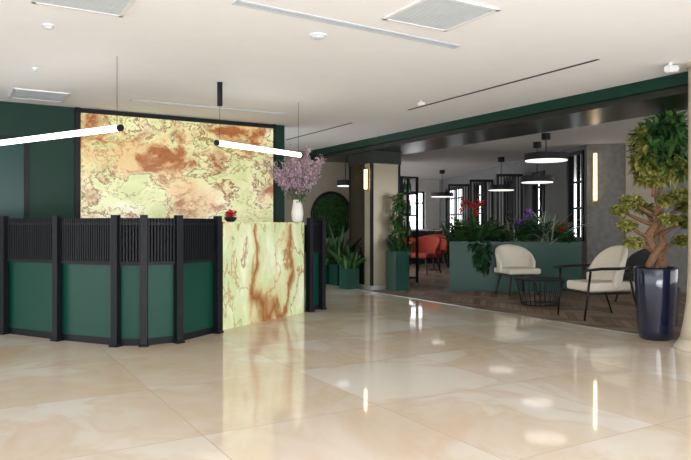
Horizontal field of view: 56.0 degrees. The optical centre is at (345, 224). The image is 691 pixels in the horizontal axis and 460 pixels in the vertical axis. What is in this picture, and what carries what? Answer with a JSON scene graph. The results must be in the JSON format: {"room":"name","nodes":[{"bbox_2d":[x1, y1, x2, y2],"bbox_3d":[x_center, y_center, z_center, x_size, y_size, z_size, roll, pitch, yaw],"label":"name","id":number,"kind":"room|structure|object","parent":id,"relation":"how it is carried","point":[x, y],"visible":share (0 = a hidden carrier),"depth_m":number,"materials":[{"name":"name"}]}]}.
{"room":"lobby","nodes":[
{"label":"lobby","id":0,"kind":"room"},
{"bbox_2d":[0,101,284,221],"bbox_3d":[-4.657,-0.185,8.232,8.430,2.770,0.290,0,0,-31],"label":"wall","id":1,"kind":"structure","parent":0,"point":[51,162],"depth_m":8.53,"materials":[{"name":"green paint"}]},
{"bbox_2d":[0,143,24,218],"bbox_3d":[-4.489,0.040,8.244,0.810,2.300,0.040,0,0,-31],"label":"door","id":2,"kind":"structure","parent":1,"relation":"in","point":[12,156],"depth_m":8.35,"materials":[{"name":"teal glass"}]},
{"bbox_2d":[0,135,28,217],"bbox_3d":[-4.457,0.030,8.199,0.840,2.340,0.070,0,0,-31],"label":"trim","id":3,"kind":"structure","parent":1,"relation":"attached to","point":[2,137],"depth_m":8.37,"materials":[{"name":"black metal"}]},
{"bbox_2d":[75,107,275,221],"bbox_3d":[-2.352,-0.185,9.414,2.920,2.770,0.040,0,0,-31],"label":"trim","id":4,"kind":"structure","parent":1,"relation":"attached to","point":[78,110],"depth_m":9.06,"materials":[{"name":"black metal"}]},
{"bbox_2d":[80,113,272,221],"bbox_3d":[-2.341,-0.575,9.414,2.800,1.850,0.051,0,0,-31],"label":"wall panel","id":5,"kind":"object","parent":1,"relation":"attached to","point":[154,168],"visible":0.64,"depth_m":9.31,"materials":[{"name":"stone"}]},
{"bbox_2d":[285,150,348,281],"bbox_3d":[-0.938,-0.185,13.877,4.600,2.770,0.200,0,0,-31],"label":"wall","id":6,"kind":"structure","parent":0,"point":[331,172],"depth_m":14.00,"materials":[{"name":"beige paint"}]},
{"bbox_2d":[311,191,348,237],"bbox_3d":[-0.289,-0.220,14.098,1.030,1.030,0.095,0,0,-31],"label":"panel","id":7,"kind":"object","parent":6,"relation":"attached to","point":[333,206],"visible":0.83,"depth_m":14.10,"materials":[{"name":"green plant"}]},
{"bbox_2d":[308,71,687,156],"bbox_3d":[3.402,-1.558,6.860,0.077,0.225,16.300,0,0,-31],"label":"trim","id":8,"kind":"structure","parent":6,"relation":"attached to","point":[679,79],"depth_m":8.46,"materials":[{"name":"green paint"}]},
{"bbox_2d":[311,85,687,162],"bbox_3d":[3.853,-1.520,7.128,0.980,0.300,16.300,0,0,-31],"label":"ceiling beam","id":9,"kind":"structure","parent":6,"relation":"attached to","point":[645,104],"depth_m":8.77,"materials":[{"name":"brown metal"}]},
{"bbox_2d":[0,262,690,459],"bbox_3d":[-0.314,1.250,10.291,24.000,0.100,26.000,0,0,-31],"label":"floor","id":10,"kind":"structure","parent":0,"point":[367,375],"depth_m":4.80,"materials":[{"name":"beige tile"}]},
{"bbox_2d":[0,215,326,347],"bbox_3d":[-2.547,0.550,7.561,5.177,1.300,2.563,0,0,-12],"label":"reception desk","id":11,"kind":"object","parent":10,"relation":"on","point":[116,281],"visible":1,"depth_m":6.88,"materials":[{"name":"green paint"}]},
{"bbox_2d":[6,218,51,262],"bbox_3d":[-3.361,0.165,6.975,0.877,0.470,0.052,0,0,29],"label":"grille","id":12,"kind":"object","parent":11,"relation":"attached to","point":[28,240],"depth_m":6.96,"materials":[{"name":"black metal"}]},
{"bbox_2d":[60,218,110,264],"bbox_3d":[-2.618,0.165,6.606,0.788,0.470,0.052,0,0,24],"label":"grille","id":13,"kind":"object","parent":11,"relation":"attached to","point":[83,241],"depth_m":6.59,"materials":[{"name":"black metal"}]},
{"bbox_2d":[120,218,139,264],"bbox_3d":[-2.130,0.165,6.449,0.280,0.470,0.052,0,0,0],"label":"grille","id":14,"kind":"object","parent":11,"relation":"attached to","point":[129,227],"depth_m":6.42,"materials":[{"name":"black metal"}]},
{"bbox_2d":[148,218,174,264],"bbox_3d":[-1.861,0.165,6.544,0.352,0.470,0.052,0,0,-35],"label":"grille","id":15,"kind":"object","parent":11,"relation":"attached to","point":[161,231],"depth_m":6.54,"materials":[{"name":"black metal"}]},
{"bbox_2d":[183,218,215,263],"bbox_3d":[-1.586,0.165,6.932,0.052,0.470,0.662,0,0,25],"label":"grille","id":16,"kind":"object","parent":11,"relation":"attached to","point":[199,234],"depth_m":6.93,"materials":[{"name":"black metal"}]},
{"bbox_2d":[224,217,236,221],"bbox_3d":[-1.420,-0.066,8.030,0.160,0.060,0.160,0,0,0],"label":"flower bowl","id":17,"kind":"object","parent":11,"relation":"on","point":[228,219],"visible":0.88,"depth_m":7.97,"materials":[{"name":"black ceramic"}]},
{"bbox_2d":[224,209,236,216],"bbox_3d":[-1.420,-0.129,8.027,0.176,0.146,0.146,0,0,0],"label":"flowering plant","id":18,"kind":"object","parent":17,"relation":"in","point":[230,212],"visible":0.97,"depth_m":8.01,"materials":[{"name":"red plant"}]},
{"bbox_2d":[261,144,326,221],"bbox_3d":[-0.629,-0.569,8.988,0.923,1.063,0.913,0,0,21],"label":"flower vase","id":19,"kind":"object","parent":11,"relation":"on","point":[299,175],"visible":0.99,"depth_m":8.84,"materials":[{"name":"twig"},{"name":"pink-purple flower petals"},{"name":"white glaze"}]},
{"bbox_2d":[314,220,320,253],"bbox_3d":[-0.435,0.165,9.144,0.052,0.470,0.323,0,0,30],"label":"grille","id":20,"kind":"object","parent":11,"relation":"attached to","point":[317,223],"depth_m":9.17,"materials":[{"name":"black metal"}]},
{"bbox_2d":[326,265,328,284],"bbox_3d":[-0.442,1.000,13.241,0.360,0.400,0.360,0,0,-31],"label":"planter box","id":21,"kind":"object","parent":10,"relation":"on","point":[327,266],"visible":0.19,"depth_m":13.08,"materials":[{"name":"green paint"}]},
{"bbox_2d":[304,235,334,264],"bbox_3d":[-0.437,0.525,13.137,1.026,0.711,0.812,0,0,-31],"label":"fern","id":22,"kind":"object","parent":21,"relation":"in","point":[328,262],"visible":0.12,"depth_m":13.15,"materials":[{"name":"green plant"}]},
{"bbox_2d":[329,264,342,285],"bbox_3d":[-0.100,0.990,12.950,0.340,0.420,0.340,0,0,-31],"label":"planter box","id":23,"kind":"object","parent":10,"relation":"on","point":[333,268],"visible":0.46,"depth_m":12.81,"materials":[{"name":"green paint"}]},
{"bbox_2d":[326,225,353,264],"bbox_3d":[-0.128,0.415,12.831,1.191,0.889,0.901,0,0,15],"label":"fern","id":24,"kind":"object","parent":23,"relation":"in","point":[338,242],"visible":0.38,"depth_m":12.82,"materials":[{"name":"green plant"}]},
{"bbox_2d":[339,268,358,289],"bbox_3d":[0.069,1.010,12.265,0.280,0.380,0.280,0,0,-31],"label":"planter box","id":25,"kind":"object","parent":10,"relation":"on","point":[348,278],"visible":0.94,"depth_m":12.16,"materials":[{"name":"green paint"}]},
{"bbox_2d":[330,244,365,268],"bbox_3d":[0.108,0.622,12.185,0.876,0.557,0.722,0,0,0],"label":"fern","id":26,"kind":"object","parent":25,"relation":"in","point":[347,263],"visible":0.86,"depth_m":12.19,"materials":[{"name":"green plant"}]},
{"bbox_2d":[348,150,400,289],"bbox_3d":[0.552,-0.085,12.472,0.670,2.570,0.830,0,0,-31],"label":"column","id":27,"kind":"structure","parent":10,"relation":"on","point":[369,220],"depth_m":12.13,"materials":[{"name":"beige paint"}]},
{"bbox_2d":[364,168,367,190],"bbox_3d":[0.379,-0.850,12.078,0.050,0.420,0.090,0,0,-31],"label":"wall sconce","id":28,"kind":"object","parent":27,"relation":"attached to","point":[366,169],"visible":1,"depth_m":12.06,"materials":[{"name":"gold metal"}]},
{"bbox_2d":[386,251,408,290],"bbox_3d":[0.966,0.840,12.031,0.300,0.720,0.300,0,0,-31],"label":"planter box","id":29,"kind":"object","parent":10,"relation":"on","point":[397,262],"visible":0.94,"depth_m":11.91,"materials":[{"name":"green paint"}]},
{"bbox_2d":[387,193,407,245],"bbox_3d":[0.951,-0.035,12.029,0.435,1.133,0.410,0,0,0],"label":"climbing plant","id":30,"kind":"object","parent":29,"relation":"in","point":[398,205],"visible":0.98,"depth_m":12.00,"materials":[{"name":"green plant"}]},
{"bbox_2d":[386,235,413,252],"bbox_3d":[0.997,0.358,11.998,0.567,0.404,0.470,0,0,0],"label":"fern","id":31,"kind":"object","parent":29,"relation":"on","point":[390,244],"visible":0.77,"depth_m":11.96,"materials":[{"name":"green plant"}]},
{"bbox_2d":[401,176,418,282],"bbox_3d":[1.240,0.098,13.600,0.444,2.205,0.364,0,0,-31],"label":"shelf rack","id":32,"kind":"object","parent":10,"relation":"on","point":[402,177],"visible":0.46,"depth_m":13.55,"materials":[{"name":"black metal"}]},
{"bbox_2d":[403,178,406,192],"bbox_3d":[1.240,-0.826,13.600,0.080,0.320,0.080,0,0,0],"label":"bottle","id":33,"kind":"object","parent":32,"relation":"on","point":[404,183],"visible":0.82,"depth_m":13.57,"materials":[{"name":"green glass"}]},
{"bbox_2d":[403,221,406,235],"bbox_3d":[1.240,0.074,13.600,0.080,0.320,0.080,0,0,0],"label":"bottle","id":34,"kind":"object","parent":32,"relation":"on","point":[404,227],"visible":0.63,"depth_m":13.57,"materials":[{"name":"green glass"}]},
{"bbox_2d":[407,199,410,214],"bbox_3d":[1.343,-0.376,13.661,0.080,0.320,0.080,0,0,0],"label":"bottle","id":35,"kind":"object","parent":32,"relation":"on","point":[409,205],"visible":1,"depth_m":13.63,"materials":[{"name":"green glass"}]},
{"bbox_2d":[407,221,410,235],"bbox_3d":[1.343,0.074,13.661,0.080,0.320,0.080,0,0,0],"label":"bottle","id":36,"kind":"object","parent":32,"relation":"on","point":[409,226],"visible":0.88,"depth_m":13.63,"materials":[{"name":"green glass"}]},
{"bbox_2d":[407,179,410,192],"bbox_3d":[1.343,-0.826,13.661,0.080,0.320,0.080,0,0,0],"label":"bottle","id":37,"kind":"object","parent":32,"relation":"on","point":[409,183],"visible":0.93,"depth_m":13.63,"materials":[{"name":"green glass"}]},
{"bbox_2d":[404,238,421,266],"bbox_3d":[1.733,0.731,18.940,0.889,0.946,0.837,0,0,-23],"label":"armchair","id":38,"kind":"object","parent":10,"relation":"on","point":[410,239],"visible":0.05,"depth_m":19.24,"materials":[{"name":"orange fabric"}]},
{"bbox_2d":[409,229,441,263],"bbox_3d":[2.000,0.665,20.300,2.100,1.070,0.600,0,0,-17],"label":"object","id":39,"kind":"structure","parent":10,"relation":"on","point":[422,232],"depth_m":20.17,"materials":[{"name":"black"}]},
{"bbox_2d":[411,229,440,230],"bbox_3d":[2.000,0.155,20.300,2.100,0.050,0.600,0,0,-17],"label":"countertop","id":40,"kind":"structure","parent":39,"relation":"on","point":[411,229],"depth_m":20.13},
{"bbox_2d":[410,235,442,274],"bbox_3d":[1.948,0.731,16.233,0.889,0.946,0.837,0,0,40],"label":"armchair","id":41,"kind":"object","parent":10,"relation":"on","point":[429,245],"visible":0.77,"depth_m":16.39,"materials":[{"name":"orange fabric"}]},
{"bbox_2d":[428,250,442,270],"bbox_3d":[2.350,0.940,17.300,0.500,0.520,0.500,0,0,0],"label":"side table","id":42,"kind":"object","parent":10,"relation":"on","point":[434,269],"visible":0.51,"depth_m":17.29,"materials":[{"name":"black metal"}]},
{"bbox_2d":[425,234,448,268],"bbox_3d":[2.471,0.731,18.338,0.889,0.946,0.837,0,0,29],"label":"armchair","id":43,"kind":"object","parent":10,"relation":"on","point":[444,246],"visible":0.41,"depth_m":18.39,"materials":[{"name":"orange fabric"}]},
{"bbox_2d":[448,184,468,266],"bbox_3d":[3.208,0.020,18.428,0.600,2.360,0.060,0,0,0],"label":"screen","id":44,"kind":"object","parent":10,"relation":"on","point":[449,185],"visible":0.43,"depth_m":18.41,"materials":[{"name":"black wood"}]},
{"bbox_2d":[469,180,492,227],"bbox_3d":[3.469,0.020,16.604,0.600,2.360,0.060,0,0,0],"label":"screen","id":45,"kind":"object","parent":10,"relation":"on","point":[470,181],"visible":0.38,"depth_m":16.59,"materials":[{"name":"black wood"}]},
{"bbox_2d":[327,284,676,340],"bbox_3d":[3.364,1.198,6.837,0.041,0.004,16.300,0,0,-31],"label":"trim","id":46,"kind":"structure","parent":10,"relation":"on","point":[327,284],"depth_m":8.65,"materials":[{"name":"metal"}]},
{"bbox_2d":[496,174,522,240],"bbox_3d":[3.729,0.020,14.780,0.600,2.360,0.060,0,0,0],"label":"screen","id":47,"kind":"object","parent":10,"relation":"on","point":[497,175],"visible":0.31,"depth_m":14.76,"materials":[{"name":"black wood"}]},
{"bbox_2d":[449,241,581,292],"bbox_3d":[3.085,0.750,11.935,2.310,0.900,0.420,0,0,11],"label":"planter box","id":48,"kind":"object","parent":10,"relation":"on","point":[463,276],"visible":0.64,"depth_m":11.73,"materials":[{"name":"green paint"}]},
{"bbox_2d":[439,222,466,243],"bbox_3d":[2.094,0.150,12.070,0.780,0.460,0.642,0,0,-16],"label":"fern","id":49,"kind":"object","parent":48,"relation":"on","point":[448,238],"visible":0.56,"depth_m":12.01,"materials":[{"name":"green plant"}]},
{"bbox_2d":[426,217,493,240],"bbox_3d":[2.119,0.103,11.950,1.272,0.499,0.921,0,0,0],"label":"fern","id":50,"kind":"object","parent":48,"relation":"on","point":[468,233],"visible":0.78,"depth_m":11.96,"materials":[{"name":"green plant"}]},
{"bbox_2d":[459,198,484,240],"bbox_3d":[2.322,-0.066,11.945,0.487,0.873,0.309,0,0,0],"label":"flowering plant","id":51,"kind":"object","parent":48,"relation":"in","point":[471,205],"visible":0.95,"depth_m":11.98,"materials":[{"name":"red plant"}]},
{"bbox_2d":[448,211,502,240],"bbox_3d":[2.426,0.042,11.907,1.182,0.676,1.096,0,0,23],"label":"fern","id":52,"kind":"object","parent":48,"relation":"in","point":[476,235],"visible":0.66,"depth_m":11.85,"materials":[{"name":"green plant"}]},
{"bbox_2d":[467,238,497,276],"bbox_3d":[2.484,0.592,11.793,0.595,0.745,0.295,0,0,0],"label":"trailing ivy","id":53,"kind":"object","parent":48,"relation":"in","point":[478,259],"visible":1,"depth_m":11.74,"materials":[{"name":"green plant"}]},
{"bbox_2d":[469,220,511,240],"bbox_3d":[2.619,0.129,11.895,0.977,0.448,0.654,0,0,22],"label":"fern","id":54,"kind":"object","parent":48,"relation":"on","point":[494,221],"visible":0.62,"depth_m":11.84,"materials":[{"name":"green plant"}]},
{"bbox_2d":[483,224,515,241],"bbox_3d":[2.780,0.167,11.862,0.885,0.426,0.703,0,0,21],"label":"fern","id":55,"kind":"object","parent":48,"relation":"on","point":[503,238],"visible":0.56,"depth_m":11.83,"materials":[{"name":"green plant"}]},
{"bbox_2d":[498,217,540,242],"bbox_3d":[3.156,0.099,11.939,1.008,0.562,0.835,0,0,-28],"label":"fern","id":56,"kind":"object","parent":48,"relation":"in","point":[516,240],"visible":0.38,"depth_m":11.78,"materials":[{"name":"green plant"}]},
{"bbox_2d":[513,208,532,241],"bbox_3d":[3.242,0.028,11.790,0.411,0.686,0.304,0,0,13],"label":"flowering plant","id":57,"kind":"object","parent":48,"relation":"on","point":[529,211],"visible":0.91,"depth_m":11.76,"materials":[{"name":"purple plant"}]},
{"bbox_2d":[497,220,551,241],"bbox_3d":[3.282,0.130,11.739,1.135,0.447,0.763,0,0,12],"label":"fern","id":58,"kind":"object","parent":48,"relation":"on","point":[520,236],"visible":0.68,"depth_m":11.69,"materials":[{"name":"green plant"}]},
{"bbox_2d":[505,216,573,241],"bbox_3d":[3.499,0.100,11.611,1.190,0.506,1.072,0,0,0],"label":"fern","id":59,"kind":"object","parent":48,"relation":"on","point":[537,231],"visible":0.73,"depth_m":11.61,"materials":[{"name":"green plant"}]},
{"bbox_2d":[506,196,590,244],"bbox_3d":[3.712,-0.094,11.625,1.667,0.949,1.338,0,0,0],"label":"fern","id":60,"kind":"object","parent":48,"relation":"on","point":[545,238],"visible":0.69,"depth_m":11.65,"materials":[{"name":"green plant"}]},
{"bbox_2d":[539,223,580,241],"bbox_3d":[3.823,0.156,11.667,0.831,0.393,0.778,0,0,0],"label":"fern","id":61,"kind":"object","parent":48,"relation":"on","point":[560,233],"visible":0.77,"depth_m":11.59,"materials":[{"name":"green plant"}]},
{"bbox_2d":[555,221,567,240],"bbox_3d":[3.877,0.146,11.668,0.223,0.450,0.235,0,0,35],"label":"flowering plant","id":62,"kind":"object","parent":48,"relation":"in","point":[562,227],"visible":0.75,"depth_m":11.64,"materials":[{"name":"red plant"}]},
{"bbox_2d":[555,231,578,243],"bbox_3d":[3.986,0.221,11.589,0.574,0.317,0.585,0,0,0],"label":"fern","id":63,"kind":"object","parent":48,"relation":"on","point":[571,238],"visible":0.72,"depth_m":11.58,"materials":[{"name":"green plant"}]},
{"bbox_2d":[494,244,540,295],"bbox_3d":[2.971,0.774,11.334,0.712,0.860,0.670,0,0,-14],"label":"armchair","id":64,"kind":"object","parent":10,"relation":"on","point":[512,260],"visible":0.99,"depth_m":11.46,"materials":[{"name":"beige fabric"}]},
{"bbox_2d":[515,277,565,306],"bbox_3d":[2.930,1.000,9.800,0.740,0.391,0.740,0,0,0],"label":"coffee table","id":65,"kind":"object","parent":10,"relation":"on","point":[528,279],"visible":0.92,"depth_m":9.66,"materials":[{"name":"black metal"}]},
{"bbox_2d":[553,245,635,320],"bbox_3d":[3.295,0.734,8.499,0.872,0.939,0.758,0,0,-14],"label":"armchair","id":66,"kind":"object","parent":10,"relation":"on","point":[604,275],"visible":0.99,"depth_m":8.40,"materials":[{"name":"beige fabric"}]},
{"bbox_2d":[615,249,662,301],"bbox_3d":[4.582,0.774,10.013,0.670,0.860,0.712,0,0,-21],"label":"armchair","id":67,"kind":"object","parent":10,"relation":"on","point":[639,258],"visible":0.23,"depth_m":10.27,"materials":[{"name":"grey fabric"}]},
{"bbox_2d":[608,170,687,340],"bbox_3d":[3.263,0.312,6.847,0.863,1.776,0.717,0,0,-34],"label":"potted tree","id":68,"kind":"object","parent":10,"relation":"on","point":[655,283],"visible":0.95,"depth_m":6.75,"materials":[{"name":"green plant"}]},
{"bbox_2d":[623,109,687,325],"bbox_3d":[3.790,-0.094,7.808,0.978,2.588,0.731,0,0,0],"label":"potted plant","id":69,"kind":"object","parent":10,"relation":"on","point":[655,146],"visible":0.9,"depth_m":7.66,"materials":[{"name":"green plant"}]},
{"bbox_2d":[673,61,690,352],"bbox_3d":[3.520,-0.185,6.260,0.650,2.770,0.650,0,0,0],"label":"column","id":70,"kind":"structure","parent":10,"relation":"on","point":[683,343],"depth_m":6.27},
{"bbox_2d":[0,0,690,150],"bbox_3d":[-2.459,-1.630,3.540,13.400,0.120,16.600,0,0,-31],"label":"ceiling","id":71,"kind":"structure","parent":0,"point":[168,51],"depth_m":6.20,"materials":[{"name":"paint"}]},
{"bbox_2d":[9,88,70,102],"bbox_3d":[-3.700,-1.562,7.850,0.620,0.015,0.620,0,0,-31],"label":"ceiling vent","id":72,"kind":"object","parent":71,"relation":"in","point":[16,93],"visible":1,"depth_m":7.83,"materials":[{"name":"white plastic"}]},
{"bbox_2d":[12,90,65,101],"bbox_3d":[-3.700,-1.563,7.850,0.560,0.006,0.560,0,0,-31],"label":"grille","id":73,"kind":"object","parent":72,"relation":"attached to","point":[39,95],"depth_m":7.83,"materials":[{"name":"white metal"}]},
{"bbox_2d":[43,23,53,29],"bbox_3d":[-2.330,-1.552,5.100,0.084,0.035,0.084,0,0,0],"label":"smoke detector","id":74,"kind":"object","parent":71,"relation":"attached to","point":[47,26],"visible":1,"depth_m":5.08,"materials":[{"name":"white plastic"}]},
{"bbox_2d":[0,124,123,145],"bbox_3d":[-3.100,-1.219,6.680,2.445,0.702,0.064,0,0,33],"label":"lamp","id":75,"kind":"object","parent":71,"relation":"hanging from","point":[120,127],"visible":1,"depth_m":6.45,"materials":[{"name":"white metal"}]},
{"bbox_2d":[31,0,135,17],"bbox_3d":[-1.780,-1.562,4.450,0.620,0.015,0.620,0,0,-31],"label":"ceiling vent","id":76,"kind":"object","parent":71,"relation":"in","point":[117,8],"visible":1,"depth_m":4.62,"materials":[{"name":"white plastic"}]},
{"bbox_2d":[130,99,285,114],"bbox_3d":[-1.775,-1.567,8.680,2.122,0.006,0.100,0,0,-29],"label":"ceiling vent","id":77,"kind":"object","parent":71,"relation":"in","point":[131,99],"visible":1,"depth_m":8.65,"materials":[{"name":"white metal"}]},
{"bbox_2d":[214,82,302,157],"bbox_3d":[-0.993,-1.219,7.745,0.064,0.702,1.536,0,0,34],"label":"lamp","id":78,"kind":"object","parent":71,"relation":"hanging from","point":[219,84],"visible":1,"depth_m":7.49,"materials":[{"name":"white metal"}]},
{"bbox_2d":[217,82,222,105],"bbox_3d":[-1.383,-1.440,7.155,0.060,0.260,0.060,0,0,0],"label":"canister","id":79,"kind":"object","parent":78,"relation":"on","point":[219,84],"depth_m":7.13,"materials":[{"name":"black metal"}]},
{"bbox_2d":[309,32,326,39],"bbox_3d":[-0.227,-1.552,5.370,0.144,0.035,0.144,0,0,0],"label":"smoke detector","id":80,"kind":"object","parent":71,"relation":"attached to","point":[317,35],"visible":1,"depth_m":5.33,"materials":[{"name":"white plastic"}]},
{"bbox_2d":[287,123,350,139],"bbox_3d":[-0.500,-1.568,10.990,0.041,0.002,2.340,0,0,-31],"label":"ceiling vent","id":81,"kind":"object","parent":71,"relation":"in","point":[348,123],"visible":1,"depth_m":10.84,"materials":[{"name":"black metal"}]},
{"bbox_2d":[232,0,460,48],"bbox_3d":[0.106,-1.567,5.150,2.114,0.006,0.101,0,0,-33],"label":"ceiling vent","id":82,"kind":"object","parent":71,"relation":"in","point":[238,2],"visible":1,"depth_m":5.04,"materials":[{"name":"white metal"}]},
{"bbox_2d":[417,100,424,105],"bbox_3d":[0.954,-1.535,8.194,0.091,0.070,0.048,0,0,-25],"label":"ceiling spotlight","id":83,"kind":"object","parent":71,"relation":"attached to","point":[420,103],"visible":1,"depth_m":8.18,"materials":[{"name":"white plastic"}]},
{"bbox_2d":[382,0,500,31],"bbox_3d":[0.700,-1.562,4.820,0.620,0.015,0.620,0,0,-31],"label":"ceiling vent","id":84,"kind":"object","parent":71,"relation":"in","point":[438,15],"visible":1,"depth_m":4.80,"materials":[{"name":"white plastic"}]},
{"bbox_2d":[408,59,599,109],"bbox_3d":[1.627,-1.568,7.510,0.043,0.002,3.119,0,0,-30],"label":"ceiling vent","id":85,"kind":"object","parent":71,"relation":"in","point":[595,59],"visible":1,"depth_m":7.15,"materials":[{"name":"black metal"}]},
{"bbox_2d":[664,63,678,72],"bbox_3d":[3.156,-1.520,6.292,0.130,0.099,0.069,0,0,-25],"label":"ceiling spotlight","id":86,"kind":"object","parent":71,"relation":"attached to","point":[670,67],"visible":1,"depth_m":6.27,"materials":[{"name":"white plastic"}]},
{"bbox_2d":[403,179,438,228],"bbox_3d":[1.363,-0.140,21.070,3.764,2.680,0.250,0,0,-17],"label":"wall","id":87,"kind":"structure","parent":0,"point":[431,204],"depth_m":21.38,"materials":[{"name":"grey paint"}]},
{"bbox_2d":[406,191,423,228],"bbox_3d":[2.264,-0.400,21.345,0.678,1.400,0.060,0,0,-17],"label":"window","id":88,"kind":"structure","parent":87,"relation":"in","point":[422,203],"depth_m":21.41,"materials":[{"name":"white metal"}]},
{"bbox_2d":[439,145,585,278],"bbox_3d":[3.844,-0.140,16.709,0.122,2.680,9.697,0,0,-8],"label":"wall","id":89,"kind":"structure","parent":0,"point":[555,192],"depth_m":14.49,"materials":[{"name":"grey paint"}]},
{"bbox_2d":[445,186,462,234],"bbox_3d":[3.363,-0.425,19.872,0.120,1.450,1.746,0,0,-8],"label":"window","id":90,"kind":"structure","parent":89,"relation":"attached to","point":[446,190],"depth_m":20.62,"materials":[{"name":"black metal"}]},
{"bbox_2d":[474,182,485,220],"bbox_3d":[3.685,-0.425,17.616,0.120,1.450,0.873,0,0,-8],"label":"window","id":91,"kind":"structure","parent":89,"relation":"attached to","point":[480,182],"depth_m":17.66,"materials":[{"name":"black metal"}]},
{"bbox_2d":[505,177,514,224],"bbox_3d":[3.972,-0.425,15.600,0.120,1.450,0.679,0,0,-8],"label":"window","id":92,"kind":"structure","parent":89,"relation":"attached to","point":[508,177],"depth_m":15.58,"materials":[{"name":"black metal"}]},
{"bbox_2d":[532,171,544,233],"bbox_3d":[4.198,-0.425,14.016,0.120,1.450,0.582,0,0,-8],"label":"window","id":93,"kind":"structure","parent":89,"relation":"attached to","point":[535,187],"depth_m":14.03,"materials":[{"name":"black metal"}]},
{"bbox_2d":[567,150,583,240],"bbox_3d":[4.428,-0.550,12.408,0.120,1.700,0.630,0,0,-8],"label":"window","id":94,"kind":"structure","parent":89,"relation":"attached to","point":[570,163],"depth_m":12.43,"materials":[{"name":"black metal"}]},
{"bbox_2d":[401,110,687,179],"bbox_3d":[5.892,-1.540,13.990,9.550,0.120,26.000,0,0,-31],"label":"ceiling","id":95,"kind":"structure","parent":0,"point":[463,159],"depth_m":12.91,"materials":[{"name":"paint"}]},
{"bbox_2d":[337,156,348,186],"bbox_3d":[0.000,-1.170,13.000,0.340,0.800,0.340,0,0,0],"label":"pendant lamp","id":96,"kind":"object","parent":95,"relation":"hanging from","point":[340,183],"visible":0.69,"depth_m":12.88,"materials":[{"name":"black metal"}]},
{"bbox_2d":[431,170,452,197],"bbox_3d":[2.600,-1.115,17.500,0.600,0.730,0.600,0,0,0],"label":"pendant lamp","id":97,"kind":"object","parent":95,"relation":"hanging from","point":[433,194],"visible":1,"depth_m":17.27,"materials":[{"name":"black metal"}]},
{"bbox_2d":[432,196,452,197],"bbox_3d":[2.600,-0.785,17.500,0.582,0.070,0.582,0,0,0],"label":"diffuser","id":98,"kind":"object","parent":97,"relation":"attached to","point":[432,196],"depth_m":17.29,"materials":[{"name":"white plastic"}]},
{"bbox_2d":[488,157,513,190],"bbox_3d":[3.400,-1.115,14.200,0.560,0.730,0.560,0,0,0],"label":"pendant lamp","id":99,"kind":"object","parent":95,"relation":"hanging from","point":[499,187],"visible":1,"depth_m":14.00,"materials":[{"name":"black metal"}]},
{"bbox_2d":[488,189,513,190],"bbox_3d":[3.400,-0.785,14.200,0.543,0.070,0.543,0,0,0],"label":"diffuser","id":100,"kind":"object","parent":99,"relation":"attached to","point":[488,189],"depth_m":14.13,"materials":[{"name":"white plastic"}]},
{"bbox_2d":[521,142,553,183],"bbox_3d":[3.420,-1.115,11.600,0.560,0.730,0.560,0,0,0],"label":"pendant lamp","id":101,"kind":"object","parent":95,"relation":"hanging from","point":[530,179],"visible":0.99,"depth_m":11.43,"materials":[{"name":"black metal"}]},
{"bbox_2d":[521,181,552,183],"bbox_3d":[3.420,-0.785,11.600,0.543,0.070,0.543,0,0,0],"label":"diffuser","id":102,"kind":"object","parent":101,"relation":"attached to","point":[524,182],"depth_m":11.47,"materials":[{"name":"white plastic"}]},
{"bbox_2d":[524,133,567,162],"bbox_3d":[3.240,-1.255,10.500,0.680,0.450,0.680,0,0,0],"label":"pendant lamp","id":103,"kind":"object","parent":95,"relation":"hanging from","point":[550,156],"visible":1,"depth_m":10.28,"materials":[{"name":"black metal"}]},
{"bbox_2d":[525,158,567,162],"bbox_3d":[3.240,-1.065,10.500,0.660,0.070,0.660,0,0,0],"label":"diffuser","id":104,"kind":"object","parent":103,"relation":"attached to","point":[530,160],"depth_m":10.38,"materials":[{"name":"white plastic"}]},
{"bbox_2d":[586,143,687,291],"bbox_3d":[6.935,-0.140,11.523,5.080,2.680,0.250,0,0,11],"label":"wall","id":105,"kind":"structure","parent":0,"point":[602,234],"depth_m":11.83,"materials":[{"name":"grey paint"}]},
{"bbox_2d":[592,152,597,200],"bbox_3d":[4.552,-0.880,11.848,0.090,0.900,0.050,0,0,11],"label":"wall sconce","id":106,"kind":"object","parent":105,"relation":"attached to","point":[594,154],"visible":1,"depth_m":11.85,"materials":[{"name":"gold metal"}]},
{"bbox_2d":[625,143,655,291],"bbox_3d":[5.308,-0.140,11.701,0.500,2.680,0.040,0,0,11],"label":"trim","id":107,"kind":"structure","parent":105,"relation":"attached to","point":[629,188],"depth_m":11.71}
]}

